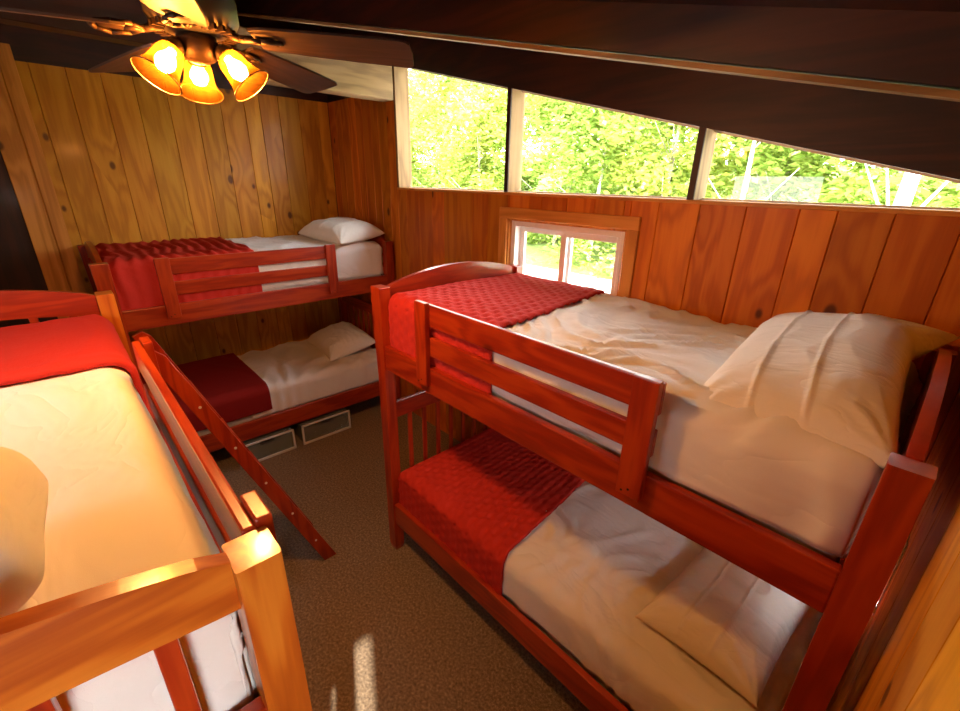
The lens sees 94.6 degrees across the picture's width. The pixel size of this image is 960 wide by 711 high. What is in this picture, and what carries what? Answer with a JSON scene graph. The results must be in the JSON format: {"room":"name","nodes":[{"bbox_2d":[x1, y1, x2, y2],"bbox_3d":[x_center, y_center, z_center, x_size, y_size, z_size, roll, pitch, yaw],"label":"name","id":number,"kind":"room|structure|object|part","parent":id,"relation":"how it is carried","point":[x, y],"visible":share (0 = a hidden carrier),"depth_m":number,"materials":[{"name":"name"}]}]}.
{"room":"dormitory","nodes":[
{"label":"dormitory","id":0,"kind":"room"},
{"bbox_2d":[0,13,339,372],"bbox_3d":[-2.740,-1.084,3.704,3.490,3.597,0.150,-18,28,-40],"label":"wall","id":1,"kind":"structure","parent":0,"point":[128,159],"depth_m":3.69,"materials":[{"name":"brown wood"}]},
{"bbox_2d":[0,151,57,327],"bbox_3d":[-3.574,-0.462,3.031,0.875,2.900,0.030,-18,28,-40],"label":"door","id":2,"kind":"structure","parent":1,"relation":"in","point":[20,269],"depth_m":3.16,"materials":[{"name":"brown wood"}]},
{"bbox_2d":[0,43,86,318],"bbox_3d":[-3.167,-0.656,3.342,0.210,3.050,0.058,-18,28,-40],"label":"trim","id":3,"kind":"structure","parent":1,"relation":"attached to","point":[12,148],"depth_m":3.11,"materials":[{"name":"brown wood"}]},
{"bbox_2d":[234,0,959,89],"bbox_3d":[-0.454,-1.674,2.153,0.045,1.234,4.735,-18,28,-40],"label":"ceiling beam","id":4,"kind":"structure","parent":1,"relation":"attached to","point":[915,48],"depth_m":1.20,"materials":[{"name":"brown wood"}]},
{"bbox_2d":[237,12,959,101],"bbox_3d":[-0.455,-1.599,2.182,0.051,1.112,4.735,-18,28,-40],"label":"trim","id":5,"kind":"structure","parent":1,"relation":"attached to","point":[891,88],"depth_m":1.24,"materials":[{"name":"brown wood"}]},
{"bbox_2d":[210,396,589,710],"bbox_3d":[-1.132,1.336,2.716,3.630,0.120,5.135,-18,28,-40],"label":"floor","id":6,"kind":"structure","parent":0,"point":[381,627],"depth_m":2.46,"materials":[{"name":"brown carpet"}]},
{"bbox_2d":[0,290,311,710],"bbox_3d":[-1.408,0.869,1.319,1.085,1.762,2.105,-18,28,-40],"label":"bunk bed","id":7,"kind":"object","parent":6,"relation":"on","point":[49,649],"visible":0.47,"depth_m":0.63,"materials":[{"name":"orange wood"}]},
{"bbox_3d":[-2.078,-0.152,1.694,0.944,0.162,0.028,-18,28,-40],"label":"footboard","id":8,"kind":"part","parent":7,"relation":"part of","materials":[{"name":"brown wood"}]},
{"bbox_3d":[-1.733,0.502,2.328,0.064,1.694,0.092,-18,28,-40],"label":"post","id":9,"kind":"part","parent":7,"relation":"part of","materials":[{"name":"orange wood"}]},
{"bbox_3d":[-0.708,0.410,0.338,0.944,0.162,0.028,-18,28,-40],"label":"headboard","id":10,"kind":"part","parent":7,"relation":"part of","materials":[{"name":"orange wood"}]},
{"bbox_3d":[-1.093,0.134,1.513,0.026,0.400,0.080,-18,28,-40],"label":"guard post","id":11,"kind":"part","parent":7,"relation":"part of","materials":[{"name":"brown wood"}]},
{"bbox_3d":[-1.027,0.344,1.474,0.030,0.136,1.938,-18,28,-40],"label":"rail","id":12,"kind":"part","parent":7,"relation":"part of","materials":[{"name":"brown wood"}]},
{"bbox_3d":[-0.749,0.223,1.116,0.022,0.242,1.135,-18,28,-40],"label":"guard rail","id":13,"kind":"part","parent":7,"relation":"part of","materials":[{"name":"brown wood"}]},
{"bbox_3d":[-0.715,0.746,0.470,0.944,0.100,0.028,-18,28,-40],"label":"cross rail","id":14,"kind":"part","parent":7,"relation":"part of","materials":[{"name":"brown wood"}]},
{"bbox_3d":[-0.373,0.430,0.800,0.026,0.400,0.080,-18,28,-40],"label":"guard post","id":15,"kind":"part","parent":7,"relation":"part of","materials":[{"name":"brown wood"}]},
{"bbox_3d":[-0.356,1.071,0.967,0.064,1.686,0.072,-18,28,-40],"label":"post","id":16,"kind":"part","parent":7,"relation":"part of","materials":[{"name":"orange wood"}]},
{"bbox_3d":[-1.398,0.379,1.114,0.944,0.215,1.920,-18,28,-40],"label":"mattress","id":17,"kind":"object","parent":7,"relation":"on","visible":0},
{"bbox_2d":[0,314,148,410],"bbox_3d":[-1.825,0.131,1.508,1.011,0.291,0.759,-18,28,-40],"label":"quilt","id":18,"kind":"object","parent":17,"relation":"on","point":[32,351],"visible":0.93,"depth_m":1.57,"materials":[{"name":"fabric"}]},
{"bbox_2d":[0,366,257,710],"bbox_3d":[-1.202,0.420,0.906,0.978,0.299,1.396,-18,28,-40],"label":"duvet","id":19,"kind":"object","parent":17,"relation":"on","point":[120,505],"visible":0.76,"depth_m":0.84,"materials":[{"name":"white fabric"}]},
{"bbox_2d":[0,446,48,617],"bbox_3d":[-0.934,0.303,0.478,0.672,0.284,0.390,-17,28,-38],"label":"pillow","id":20,"kind":"object","parent":19,"relation":"on","point":[23,487],"visible":0.98,"depth_m":0.61,"materials":[{"name":"fabric"}]},
{"bbox_2d":[132,331,335,559],"bbox_3d":[-1.258,0.571,2.416,0.674,1.520,0.372,-18,28,-40],"label":"ladder","id":21,"kind":"object","parent":6,"relation":"on","point":[175,378],"visible":1,"depth_m":2.19,"materials":[{"name":"brown wood"}]},
{"bbox_2d":[77,236,400,452],"bbox_3d":[-1.924,-0.176,3.947,2.105,1.762,1.085,-18,28,-40],"label":"bunk bed","id":22,"kind":"object","parent":6,"relation":"on","point":[172,312],"visible":0.38,"depth_m":3.37,"materials":[{"name":"brown wood"}]},
{"bbox_3d":[-3.008,-0.050,3.660,0.092,1.694,0.064,-18,28,-40],"label":"post","id":23,"kind":"part","parent":22,"relation":"part of","materials":[{"name":"brown wood"}]},
{"bbox_3d":[-2.642,-0.687,3.021,0.028,0.162,0.944,-18,28,-40],"label":"footboard","id":24,"kind":"part","parent":22,"relation":"part of","materials":[{"name":"brown wood"}]},
{"bbox_3d":[-2.322,0.232,2.981,0.092,1.694,0.064,-18,28,-40],"label":"post","id":25,"kind":"part","parent":22,"relation":"part of","materials":[{"name":"brown wood"}]},
{"bbox_3d":[-2.057,-0.440,2.920,0.080,0.400,0.026,-18,28,-40],"label":"guard post","id":26,"kind":"part","parent":22,"relation":"part of","materials":[{"name":"brown wood"}]},
{"bbox_3d":[-1.654,-0.647,3.278,1.225,0.242,0.022,-18,28,-40],"label":"guard rail","id":27,"kind":"part","parent":22,"relation":"part of","materials":[{"name":"brown wood"}]},
{"bbox_3d":[-1.567,-0.446,3.452,1.938,0.136,0.030,-18,28,-40],"label":"rail","id":28,"kind":"part","parent":22,"relation":"part of","materials":[{"name":"brown wood"}]},
{"bbox_2d":[197,380,378,436],"bbox_3d":[-1.933,0.269,4.134,1.920,0.260,0.944,-18,28,-40],"label":"mattress","id":29,"kind":"object","parent":22,"relation":"on","point":[249,418],"visible":0.02,"depth_m":3.55,"materials":[{"name":"white fabric"}]},
{"bbox_2d":[140,353,272,431],"bbox_3d":[-2.363,0.301,3.713,0.827,0.240,1.006,-18,28,-40],"label":"quilt","id":30,"kind":"object","parent":29,"relation":"on","point":[231,387],"visible":0.45,"depth_m":3.59,"materials":[{"name":"red fabric"}]},
{"bbox_2d":[237,339,378,418],"bbox_3d":[-1.695,0.107,4.310,1.338,0.289,0.995,-18,28,-40],"label":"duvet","id":31,"kind":"object","parent":29,"relation":"on","point":[295,373],"visible":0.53,"depth_m":4.04,"materials":[{"name":"white fabric"}]},
{"bbox_2d":[307,321,374,360],"bbox_3d":[-1.405,-0.177,4.460,0.472,0.240,0.680,-15,26,-35],"label":"pillow","id":32,"kind":"object","parent":31,"relation":"on","point":[336,341],"visible":1,"depth_m":4.28,"materials":[{"name":"fabric"}]},
{"bbox_3d":[-1.587,0.514,3.830,1.938,0.147,0.030,-18,28,-40],"label":"rail","id":33,"kind":"part","parent":22,"relation":"part of","materials":[{"name":"brown wood"}]},
{"bbox_2d":[263,274,380,290],"bbox_3d":[-1.912,-0.712,3.748,1.920,0.295,0.944,-18,28,-40],"label":"mattress","id":34,"kind":"object","parent":22,"relation":"on","point":[378,274],"visible":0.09,"depth_m":3.65,"materials":[{"name":"white fabric"}]},
{"bbox_2d":[89,237,262,310],"bbox_3d":[-2.321,-0.663,3.356,0.920,0.361,1.021,-18,28,-40],"label":"quilt","id":35,"kind":"object","parent":34,"relation":"on","point":[131,265],"visible":0.59,"depth_m":3.03,"materials":[{"name":"fabric"}]},
{"bbox_2d":[225,235,382,289],"bbox_3d":[-1.649,-0.880,3.946,1.265,0.319,0.994,-18,28,-40],"label":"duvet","id":36,"kind":"object","parent":34,"relation":"on","point":[363,258],"visible":0.53,"depth_m":3.79,"materials":[{"name":"white fabric"}]},
{"bbox_2d":[299,217,384,244],"bbox_3d":[-1.253,-1.132,3.980,0.662,0.206,0.457,18,27,36],"label":"pillow","id":37,"kind":"object","parent":36,"relation":"on","point":[337,230],"visible":0.99,"depth_m":3.83,"materials":[{"name":"fabric"}]},
{"bbox_3d":[-1.220,-0.711,3.653,0.080,0.400,0.026,-18,28,-40],"label":"guard post","id":38,"kind":"part","parent":22,"relation":"part of","materials":[{"name":"brown wood"}]},
{"bbox_3d":[-1.534,-0.523,4.953,0.072,1.686,0.064,-18,28,-40],"label":"post","id":39,"kind":"part","parent":22,"relation":"part of","materials":[{"name":"brown wood"}]},
{"bbox_3d":[-1.188,-0.510,4.564,0.028,0.100,0.944,-18,28,-40],"label":"rail","id":40,"kind":"part","parent":22,"relation":"part of","materials":[{"name":"brown wood"}]},
{"bbox_3d":[-1.174,-1.162,4.307,0.028,0.162,0.944,-18,28,-40],"label":"headboard","id":41,"kind":"part","parent":22,"relation":"part of","materials":[{"name":"brown wood"}]},
{"bbox_3d":[-0.847,-0.241,4.274,0.072,1.686,0.064,-18,28,-40],"label":"post","id":42,"kind":"part","parent":22,"relation":"part of","materials":[{"name":"brown wood"}]},
{"bbox_2d":[240,429,296,467],"bbox_3d":[-1.954,0.697,3.874,0.455,0.190,0.572,-18,28,-40],"label":"storage bin","id":43,"kind":"object","parent":6,"relation":"on","point":[291,430],"visible":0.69,"depth_m":3.72,"materials":[{"name":"white plastic"}]},
{"bbox_2d":[243,428,291,458],"bbox_3d":[-1.963,0.702,3.891,0.432,0.170,0.516,-18,28,-40],"label":"linens","id":44,"kind":"object","parent":43,"relation":"in","point":[258,450],"visible":0.21,"depth_m":3.75,"materials":[{"name":"fabric"}]},
{"bbox_2d":[301,410,350,444],"bbox_3d":[-1.573,0.574,4.207,0.455,0.190,0.572,-18,28,-40],"label":"storage bin","id":45,"kind":"object","parent":6,"relation":"on","point":[348,411],"visible":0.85,"depth_m":4.00,"materials":[{"name":"white plastic"}]},
{"bbox_2d":[289,409,346,440],"bbox_3d":[-1.587,0.581,4.224,0.428,0.164,0.517,-18,28,-40],"label":"linens","id":46,"kind":"object","parent":45,"relation":"in","point":[317,429],"visible":0.35,"depth_m":4.04,"materials":[{"name":"fabric"}]},
{"bbox_2d":[370,261,957,710],"bbox_3d":[0.525,0.569,2.184,1.085,1.762,2.105,-18,28,-40],"label":"bunk bed","id":47,"kind":"object","parent":6,"relation":"on","point":[847,592],"visible":0.56,"depth_m":1.42,"materials":[{"name":"brown wood"}]},
{"bbox_3d":[-0.524,0.436,2.559,0.064,1.694,0.092,-18,28,-40],"label":"post","id":48,"kind":"part","parent":47,"relation":"part of","materials":[{"name":"brown wood"}]},
{"bbox_3d":[-0.147,0.196,2.826,0.944,0.100,0.028,-18,28,-40],"label":"rail","id":49,"kind":"part","parent":47,"relation":"part of","materials":[{"name":"brown wood"}]},
{"bbox_3d":[-0.263,-0.052,2.030,0.026,0.400,0.080,-18,28,-40],"label":"guard post","id":50,"kind":"part","parent":47,"relation":"part of","materials":[{"name":"brown wood"}]},
{"bbox_3d":[-0.134,-0.456,2.569,0.944,0.162,0.028,-18,28,-40],"label":"footboard","id":51,"kind":"part","parent":47,"relation":"part of","materials":[{"name":"brown wood"}]},
{"bbox_3d":[0.151,1.241,2.075,0.030,0.147,1.938,-18,28,-40],"label":"rail","id":52,"kind":"part","parent":47,"relation":"part of","materials":[{"name":"brown wood"}]},
{"bbox_3d":[0.211,0.198,3.203,0.064,1.694,0.092,-18,28,-40],"label":"post","id":53,"kind":"part","parent":47,"relation":"part of","materials":[{"name":"brown wood"}]},
{"bbox_3d":[0.120,0.028,1.658,0.022,0.242,1.150,-18,28,-40],"label":"guard rail","id":54,"kind":"part","parent":47,"relation":"part of","materials":[{"name":"brown wood"}]},
{"bbox_2d":[502,594,632,710],"bbox_3d":[0.526,1.030,2.365,0.944,0.235,1.920,-18,28,-40],"label":"mattress","id":55,"kind":"object","parent":47,"relation":"on","point":[569,654],"visible":0.02,"depth_m":1.89,"materials":[{"name":"white fabric"}]},
{"bbox_2d":[398,428,584,594],"bbox_3d":[0.160,0.805,2.701,1.008,0.284,0.900,-18,28,-40],"label":"quilt","id":56,"kind":"object","parent":55,"relation":"on","point":[482,495],"visible":0.84,"depth_m":2.46,"materials":[{"name":"fabric"}]},
{"bbox_2d":[502,481,822,710],"bbox_3d":[0.780,1.050,2.087,0.992,0.257,1.256,-18,28,-40],"label":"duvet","id":57,"kind":"object","parent":55,"relation":"on","point":[584,574],"visible":0.5,"depth_m":1.89,"materials":[{"name":"white fabric"}]},
{"bbox_2d":[635,548,809,707],"bbox_3d":[1.015,0.983,1.782,0.680,0.155,0.440,-16,27,-37],"label":"pillow","id":58,"kind":"object","parent":57,"relation":"on","point":[732,621],"visible":0.77,"depth_m":1.66,"materials":[{"name":"fabric"}]},
{"bbox_3d":[0.172,0.282,1.697,0.030,0.136,1.938,-18,28,-40],"label":"rail","id":59,"kind":"part","parent":47,"relation":"part of","materials":[{"name":"brown wood"}]},
{"bbox_3d":[0.467,0.248,1.307,0.026,0.400,0.080,-18,28,-40],"label":"guard post","id":60,"kind":"part","parent":47,"relation":"part of","materials":[{"name":"brown wood"}]},
{"bbox_2d":[492,391,840,562],"bbox_3d":[0.547,0.052,1.980,0.944,0.265,1.920,-18,28,-40],"label":"mattress","id":61,"kind":"object","parent":47,"relation":"on","point":[831,556],"visible":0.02,"depth_m":1.28,"materials":[{"name":"white fabric"}]},
{"bbox_2d":[388,273,604,394],"bbox_3d":[0.136,-0.188,2.359,1.006,0.323,0.788,-18,28,-40],"label":"quilt","id":62,"kind":"object","parent":61,"relation":"on","point":[502,301],"visible":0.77,"depth_m":2.17,"materials":[{"name":"fabric"}]},
{"bbox_2d":[492,293,922,558],"bbox_3d":[0.760,0.054,1.731,1.006,0.294,1.378,-18,28,-40],"label":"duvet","id":63,"kind":"object","parent":61,"relation":"on","point":[813,488],"visible":0.48,"depth_m":1.24,"materials":[{"name":"white fabric"}]},
{"bbox_2d":[704,310,959,468],"bbox_3d":[1.068,0.043,1.360,0.553,0.268,0.916,21,29,41],"label":"pillow","id":64,"kind":"object","parent":61,"relation":"on","point":[841,377],"visible":0.88,"depth_m":1.18,"materials":[{"name":"fabric"}]},
{"bbox_3d":[0.852,1.005,1.198,0.064,1.686,0.072,-18,28,-40],"label":"post","id":65,"kind":"part","parent":47,"relation":"part of","materials":[{"name":"brown wood"}]},
{"bbox_3d":[1.588,0.767,1.842,0.064,1.686,0.072,-18,28,-40],"label":"post","id":66,"kind":"part","parent":47,"relation":"part of","materials":[{"name":"brown wood"}]},
{"bbox_3d":[1.236,0.106,1.213,0.944,0.162,0.028,-18,28,-40],"label":"headboard","id":67,"kind":"part","parent":47,"relation":"part of","materials":[{"name":"brown wood"}]},
{"bbox_2d":[321,22,959,561],"bbox_3d":[0.227,-0.757,3.073,0.135,3.567,4.935,-18,28,-40],"label":"wall","id":68,"kind":"structure","parent":0,"point":[740,265],"depth_m":1.94,"materials":[{"name":"orange wood"}]},
{"bbox_2d":[328,97,406,397],"bbox_3d":[-1.102,-0.955,4.443,0.030,2.880,1.160,-18,28,-40],"label":"wall","id":69,"kind":"structure","parent":68,"relation":"in","point":[362,131],"depth_m":4.07,"materials":[{"name":"orange wood"}]},
{"bbox_2d":[234,26,392,101],"bbox_3d":[-1.147,-2.042,3.155,1.130,0.275,0.150,-18,28,-40],"label":"ceiling","id":70,"kind":"structure","parent":69,"relation":"attached to","point":[366,81],"depth_m":3.25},
{"bbox_2d":[498,207,641,297],"bbox_3d":[0.526,-0.596,2.780,0.150,0.593,1.020,-18,28,-40],"label":"window","id":71,"kind":"structure","parent":68,"relation":"in","point":[514,223],"depth_m":2.64,"materials":[{"name":"brown wood"}]},
{"bbox_3d":[0.423,-0.655,2.923,0.022,0.371,0.428,-18,28,-40],"label":"sash","id":72,"kind":"part","parent":71,"relation":"part of","materials":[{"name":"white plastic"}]},
{"bbox_3d":[0.537,-0.600,2.789,0.100,0.431,0.856,-18,28,-40],"label":"frame","id":73,"kind":"part","parent":71,"relation":"part of","materials":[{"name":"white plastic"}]},
{"bbox_3d":[0.653,-0.545,2.656,0.022,0.371,0.428,-18,28,-40],"label":"sash","id":74,"kind":"part","parent":71,"relation":"part of","materials":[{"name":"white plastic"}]},
{"bbox_2d":[557,0,959,11],"bbox_3d":[-0.965,-1.631,1.655,3.920,1.341,5.135,-18,28,-40],"label":"ceiling","id":75,"kind":"structure","parent":0,"point":[907,5],"depth_m":0.98,"materials":[{"name":"black wood"}]},
{"bbox_2d":[0,0,233,60],"bbox_3d":[-2.341,-1.831,2.058,2.120,0.448,0.120,-18,28,-40],"label":"trim","id":76,"kind":"structure","parent":75,"relation":"attached to","point":[122,9],"depth_m":2.29,"materials":[{"name":"black wood"}]},
{"bbox_2d":[0,0,413,104],"bbox_3d":[-0.756,-0.906,1.095,1.053,0.481,1.079,-18,28,-40],"label":"ceiling fan","id":77,"kind":"object","parent":75,"relation":"hanging from","point":[200,33],"visible":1,"depth_m":1.13,"materials":[{"name":"brown wood"}]},
{"bbox_3d":[-1.009,-0.734,0.941,0.405,0.051,0.142,-15,27,-36],"label":"blade","id":78,"kind":"part","parent":77,"relation":"part of","materials":[{"name":"brown wood"}]},
{"bbox_3d":[-1.025,-0.885,1.326,0.405,0.051,0.142,15,25,31],"label":"blade","id":79,"kind":"part","parent":77,"relation":"part of","materials":[{"name":"brown wood"}]},
{"bbox_3d":[-0.782,-0.709,1.083,0.116,0.118,0.110,-18,28,-40],"label":"lamp shade","id":80,"kind":"part","parent":77,"relation":"part of","materials":[{"name":"orange glass"}]},
{"bbox_3d":[-0.610,-0.685,0.839,0.142,0.051,0.405,-7,23,-19],"label":"blade","id":81,"kind":"part","parent":77,"relation":"part of","materials":[{"name":"brown wood"}]},
{"bbox_3d":[-0.758,-0.771,1.106,0.062,0.050,0.047,-18,28,-40],"label":"lamp arm","id":82,"kind":"part","parent":77,"relation":"part of","materials":[{"name":"brown metal"}]},
{"bbox_3d":[-0.791,-0.773,1.251,0.112,0.117,0.115,-18,28,-40],"label":"lamp shade","id":83,"kind":"part","parent":77,"relation":"part of","materials":[{"name":"orange glass"}]},
{"bbox_3d":[-0.677,-0.789,1.157,0.063,0.050,0.045,0,22,-3],"label":"lamp arm","id":84,"kind":"part","parent":77,"relation":"part of","materials":[{"name":"brown metal"}]},
{"bbox_3d":[-0.620,-0.743,1.176,0.113,0.118,0.110,-18,28,-40],"label":"lamp shade","id":85,"kind":"part","parent":77,"relation":"part of","materials":[{"name":"orange glass"}]},
{"bbox_3d":[-0.637,-0.931,1.463,0.142,0.051,0.405,7,22,14],"label":"blade","id":86,"kind":"part","parent":77,"relation":"part of","materials":[{"name":"brown wood"}]},
{"bbox_3d":[-0.380,-0.807,1.162,0.405,0.051,0.142,0,22,-3],"label":"blade","id":87,"kind":"part","parent":77,"relation":"part of","materials":[{"name":"brown wood"}]},
{"bbox_2d":[826,389,959,710],"bbox_3d":[0.557,0.791,0.617,3.270,2.499,0.100,-18,28,-40],"label":"wall","id":88,"kind":"structure","parent":0,"point":[906,657],"depth_m":0.90,"materials":[{"name":"brown wood"}]},
{"bbox_2d":[872,535,909,615],"bbox_3d":[1.488,0.638,1.489,0.564,0.284,0.114,-18,28,-40],"label":"window","id":89,"kind":"structure","parent":88,"relation":"in","point":[906,544],"depth_m":1.34,"materials":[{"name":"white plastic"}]},
{"bbox_3d":[0.157,-0.615,3.209,0.130,3.400,5.135,-18,28,-40],"label":"wall","id":90,"kind":"structure","parent":0,"visible":0},
{"bbox_2d":[392,66,959,209],"bbox_3d":[0.570,-1.370,2.454,0.136,0.897,3.575,-18,28,-40],"label":"window","id":91,"kind":"structure","parent":90,"relation":"in","point":[706,139],"depth_m":2.77,"materials":[{"name":"glass"},{"name":"wood"}]},
{"bbox_2d":[397,187,959,216],"bbox_3d":[0.559,-0.943,2.620,0.142,0.018,3.575,-18,28,-40],"label":"trim","id":92,"kind":"structure","parent":90,"relation":"attached to","point":[911,211],"depth_m":1.95,"materials":[{"name":"brown wood"}]},
{"label":"outside","id":93,"kind":"structure","parent":0,"visible":0},
{"bbox_2d":[524,264,611,292],"bbox_3d":[19.575,-8.621,31.005,67.610,0.300,100.000,-18,28,-40],"label":"ground","id":94,"kind":"structure","parent":93,"point":[577,279],"depth_m":14.05,"materials":[{"name":"white"}]},
{"bbox_2d":[408,73,440,186],"bbox_3d":[-4.858,-12.456,26.513,7.158,9.215,7.520,15,25,31],"label":"tree","id":95,"kind":"object","parent":94,"relation":"on","point":[414,149],"visible":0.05,"depth_m":26.47,"materials":[{"name":"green plant"}]},
{"bbox_2d":[408,69,460,180],"bbox_3d":[-5.848,-15.584,30.662,9.997,11.954,9.566,-18,28,-40],"label":"tree","id":96,"kind":"object","parent":94,"relation":"on","point":[408,69],"visible":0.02,"depth_m":30.66,"materials":[{"name":"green plant"}]},
{"bbox_2d":[409,71,502,188],"bbox_3d":[-2.099,-11.431,24.991,7.433,8.533,5.589,2,21,1],"label":"tree","id":97,"kind":"object","parent":94,"relation":"on","point":[425,176],"visible":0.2,"depth_m":23.98,"materials":[{"name":"green plant"}]},
{"bbox_2d":[409,73,528,188],"bbox_3d":[-1.332,-15.509,31.749,7.792,11.200,10.687,-15,27,-36],"label":"tree","id":98,"kind":"object","parent":94,"relation":"on","point":[441,113],"visible":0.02,"depth_m":29.32,"materials":[{"name":"green plant"}]},
{"bbox_2d":[409,74,529,189],"bbox_3d":[-0.509,-10.354,23.090,7.340,7.982,6.253,-18,28,-40],"label":"tree","id":99,"kind":"object","parent":94,"relation":"on","point":[462,83],"visible":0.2,"depth_m":21.43,"materials":[{"name":"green plant"}]},
{"bbox_2d":[408,70,562,189],"bbox_3d":[0.261,-9.291,20.230,7.607,8.129,7.292,-2,22,-8],"label":"tree","id":100,"kind":"object","parent":94,"relation":"on","point":[478,107],"visible":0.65,"depth_m":19.75,"materials":[{"name":"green plant"}]},
{"bbox_2d":[430,75,580,190],"bbox_3d":[1.146,-13.354,26.320,9.598,11.263,9.001,-3,22,-10],"label":"tree","id":101,"kind":"object","parent":94,"relation":"on","point":[527,178],"visible":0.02,"depth_m":26.73,"materials":[{"name":"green plant"}]},
{"bbox_2d":[476,87,630,247],"bbox_3d":[3.526,-8.390,18.335,6.116,7.966,6.477,-9,24,-25],"label":"tree","id":102,"kind":"object","parent":94,"relation":"on","point":[537,122],"visible":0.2,"depth_m":17.85,"materials":[{"name":"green plant"}]},
{"bbox_2d":[522,99,683,268],"bbox_3d":[4.328,-7.023,14.875,5.595,7.990,6.650,-14,26,-33],"label":"tree","id":103,"kind":"object","parent":94,"relation":"on","point":[591,126],"visible":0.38,"depth_m":14.57,"materials":[{"name":"green plant"}]},
{"bbox_2d":[525,94,688,193],"bbox_3d":[6.731,-12.136,23.178,8.908,11.514,8.435,10,23,22],"label":"tree","id":104,"kind":"object","parent":94,"relation":"on","point":[670,147],"visible":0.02,"depth_m":22.93,"materials":[{"name":"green plant"}]},
{"bbox_2d":[615,118,714,196],"bbox_3d":[9.007,-11.802,21.657,7.926,12.095,6.859,-4,22,-14],"label":"tree","id":105,"kind":"object","parent":94,"relation":"on","point":[662,123],"visible":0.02,"depth_m":21.25,"materials":[{"name":"green plant"}]},
{"bbox_2d":[571,108,766,277],"bbox_3d":[6.221,-6.446,13.206,7.581,8.213,6.213,-18,28,-40],"label":"tree","id":106,"kind":"object","parent":94,"relation":"on","point":[631,170],"visible":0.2,"depth_m":13.65,"materials":[{"name":"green plant"}]},
{"bbox_2d":[668,123,851,199],"bbox_3d":[7.056,-5.629,10.695,5.395,8.560,5.241,3,22,5],"label":"tree","id":107,"kind":"object","parent":94,"relation":"on","point":[751,149],"visible":0.02,"depth_m":11.17,"materials":[{"name":"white plant"}]},
{"bbox_2d":[675,126,856,202],"bbox_3d":[11.824,-9.459,17.762,9.705,10.699,8.352,-14,26,-34],"label":"tree","id":108,"kind":"object","parent":94,"relation":"on","point":[691,131],"visible":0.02,"depth_m":16.96,"materials":[{"name":"green plant"}]},
{"bbox_2d":[710,133,888,201],"bbox_3d":[9.073,-6.020,11.600,6.787,8.706,6.362,16,26,33],"label":"tree","id":109,"kind":"object","parent":94,"relation":"on","point":[789,165],"visible":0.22,"depth_m":11.94,"materials":[{"name":"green plant"}]},
{"bbox_2d":[762,162,959,207],"bbox_3d":[14.452,-8.830,15.246,10.271,11.471,7.271,16,26,33],"label":"tree","id":110,"kind":"object","parent":94,"relation":"on","point":[956,199],"visible":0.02,"depth_m":16.09,"materials":[{"name":"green plant"}]},
{"bbox_2d":[776,151,959,207],"bbox_3d":[9.822,-5.024,9.694,6.310,8.277,6.707,-3,22,-10],"label":"tree","id":111,"kind":"object","parent":94,"relation":"on","point":[953,188],"visible":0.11,"depth_m":9.80,"materials":[{"name":"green plant"}]},
{"bbox_2d":[865,164,948,205],"bbox_3d":[7.760,-4.860,7.329,3.541,9.626,4.232,-4,22,-13],"label":"tree","id":112,"kind":"object","parent":94,"relation":"on","point":[906,191],"visible":0.11,"depth_m":7.92,"materials":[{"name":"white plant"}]},
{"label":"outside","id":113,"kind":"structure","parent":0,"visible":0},
{"bbox_2d":[419,168,950,279],"bbox_3d":[8.143,-6.768,20.225,19.000,3.900,96.000,-18,28,-40],"label":"ground","id":114,"kind":"structure","parent":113,"point":[532,251],"depth_m":17.71,"materials":[{"name":"green plant"}]}
]}

